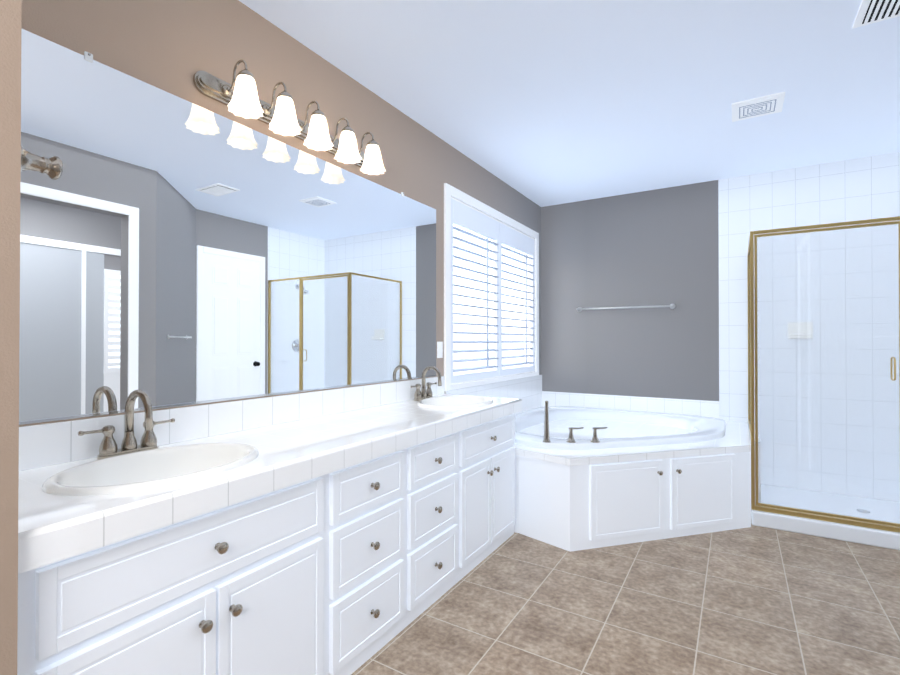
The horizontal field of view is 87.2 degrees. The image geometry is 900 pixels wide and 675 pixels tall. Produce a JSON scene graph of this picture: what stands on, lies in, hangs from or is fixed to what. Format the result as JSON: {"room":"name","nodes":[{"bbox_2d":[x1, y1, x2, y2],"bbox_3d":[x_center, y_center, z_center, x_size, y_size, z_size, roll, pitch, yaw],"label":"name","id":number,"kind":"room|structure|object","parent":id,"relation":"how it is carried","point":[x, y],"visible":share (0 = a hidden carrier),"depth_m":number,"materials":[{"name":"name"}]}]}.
{"room":"bathroom","nodes":[
{"label":"bathroom","id":0,"kind":"room"},
{"bbox_2d":[0,0,21,674],"bbox_3d":[-1.870,-0.087,-0.061,0.740,2.740,2.750,0,0,31],"label":"wall","id":1,"kind":"structure","parent":0,"point":[10,88],"depth_m":0.91,"materials":[{"name":"paint"}]},
{"bbox_2d":[21,145,62,179],"bbox_3d":[-0.866,-0.364,0.989,0.087,0.087,0.081,0,0,31],"label":"robe hook","id":2,"kind":"object","parent":1,"relation":"attached to","point":[51,167],"visible":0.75,"depth_m":0.99,"materials":[{"name":"silver metal"}]},
{"bbox_2d":[19,0,540,426],"bbox_3d":[-0.210,-0.063,3.272,0.120,2.740,4.670,0,0,31],"label":"wall","id":3,"kind":"structure","parent":0,"point":[173,47],"depth_m":2.14,"materials":[{"name":"paint"}]},
{"bbox_2d":[19,29,435,424],"bbox_3d":[-0.727,-0.331,2.289,0.014,1.190,2.430,0,0,31],"label":"mirror","id":4,"kind":"object","parent":3,"relation":"attached to","point":[175,251],"visible":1,"depth_m":1.83,"materials":[{"name":"clear glass"}]},
{"bbox_2d":[19,379,444,465],"bbox_3d":[-0.703,0.335,2.326,0.012,0.130,2.543,0,0,31],"label":"backsplash","id":5,"kind":"structure","parent":3,"relation":"attached to","point":[48,442],"depth_m":1.93,"materials":[{"name":"white tile"}]},
{"bbox_2d":[193,60,385,174],"bbox_3d":[-0.646,-1.003,2.227,0.224,0.215,1.020,0,0,31],"label":"sconce","id":6,"kind":"object","parent":3,"relation":"attached to","point":[241,98],"visible":1,"depth_m":2.08,"materials":[{"name":"white glass"}]},
{"bbox_2d":[437,342,442,357],"bbox_3d":[-0.070,0.088,3.373,0.012,0.116,0.070,0,0,31],"label":"switch plate","id":7,"kind":"object","parent":3,"relation":"attached to","point":[439,349],"visible":1,"depth_m":3.37,"materials":[{"name":"white plastic"}]},
{"bbox_2d":[444,183,538,390],"bbox_3d":[0.408,-0.361,4.250,0.155,1.510,1.880,0,0,31],"label":"window shutters","id":8,"kind":"object","parent":3,"relation":"attached to","point":[470,213],"visible":0.98,"depth_m":4.08,"materials":[{"name":"white wood"}]},
{"bbox_2d":[239,0,899,206],"bbox_3d":[1.115,-1.480,0.916,5.200,0.060,7.500,0,0,31],"label":"ceiling","id":9,"kind":"structure","parent":0,"point":[542,103],"depth_m":2.63,"materials":[{"name":"white paint"}]},
{"bbox_2d":[732,92,784,121],"bbox_3d":[1.909,-1.426,2.937,0.270,0.016,0.270,0,0,31],"label":"fan","id":10,"kind":"object","parent":9,"relation":"attached to","point":[758,106],"visible":0.98,"depth_m":2.91,"materials":[{"name":"white plastic"}]},
{"bbox_2d":[852,0,899,27],"bbox_3d":[1.960,-1.433,2.000,0.360,0.015,0.230,0,0,31],"label":"ceiling vent","id":11,"kind":"object","parent":9,"relation":"in","point":[871,11],"visible":1,"depth_m":2.07,"materials":[{"name":"white metal"}]},
{"bbox_2d":[351,523,899,674],"bbox_3d":[1.115,1.320,0.896,5.200,0.060,7.500,0,0,31],"label":"floor","id":12,"kind":"structure","parent":0,"point":[755,600],"depth_m":2.23,"materials":[{"name":"tile"}]},
{"bbox_2d":[17,398,521,674],"bbox_3d":[-0.446,0.849,2.180,0.598,0.900,2.566,0,0,31],"label":"bathroom vanity","id":13,"kind":"object","parent":12,"relation":"on","point":[346,531],"depth_m":1.52,"materials":[{"name":"white paint"}]},
{"bbox_2d":[77,390,176,453],"bbox_3d":[-1.033,0.284,1.564,0.168,0.222,0.281,0,0,31],"label":"faucet","id":14,"kind":"object","parent":13,"relation":"on","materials":[{"name":"silver metal"}]},
{"bbox_2d":[19,434,288,501],"bbox_3d":[-0.869,0.457,1.439,0.430,0.161,0.580,0,0,31],"label":"sink","id":15,"kind":"object","parent":13,"relation":"in","point":[106,475],"depth_m":1.52,"materials":[{"name":"white ceramic"}]},
{"bbox_2d":[409,366,444,397],"bbox_3d":[-0.125,0.294,3.060,0.168,0.222,0.281,0,0,31],"label":"faucet","id":16,"kind":"object","parent":13,"relation":"on","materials":[{"name":"silver metal"}]},
{"bbox_2d":[409,394,500,409],"bbox_3d":[0.038,0.468,2.936,0.430,0.161,0.580,0,0,31],"label":"sink","id":17,"kind":"object","parent":13,"relation":"in","point":[460,401],"depth_m":3.12,"materials":[{"name":"white ceramic"}]},
{"bbox_2d":[445,375,750,551],"bbox_3d":[1.263,0.852,3.748,1.894,0.918,2.073,0,0,31],"label":"tub","id":18,"kind":"object","parent":12,"relation":"on","point":[592,471],"visible":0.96,"depth_m":3.13,"materials":[{"name":"white paint"}]},
{"bbox_2d":[747,216,899,549],"bbox_3d":[2.953,0.280,3.355,1.399,2.055,0.998,0,0,31],"label":"shower","id":19,"kind":"object","parent":12,"relation":"on","point":[864,520],"visible":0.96,"depth_m":3.19,"materials":[{"name":"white glass"}]},
{"bbox_2d":[541,152,899,501],"bbox_3d":[2.483,-0.056,4.298,3.420,2.740,0.120,0,0,31],"label":"wall","id":20,"kind":"structure","parent":0,"point":[683,249],"depth_m":4.17,"materials":[{"name":"paint"}]},
{"bbox_2d":[576,304,675,311],"bbox_3d":[1.704,-0.293,4.656,0.932,0.052,0.078,0,0,31],"label":"towel rail","id":21,"kind":"object","parent":20,"relation":"attached to","point":[671,306],"visible":1,"depth_m":4.60,"materials":[{"name":"silver metal"}]}
]}

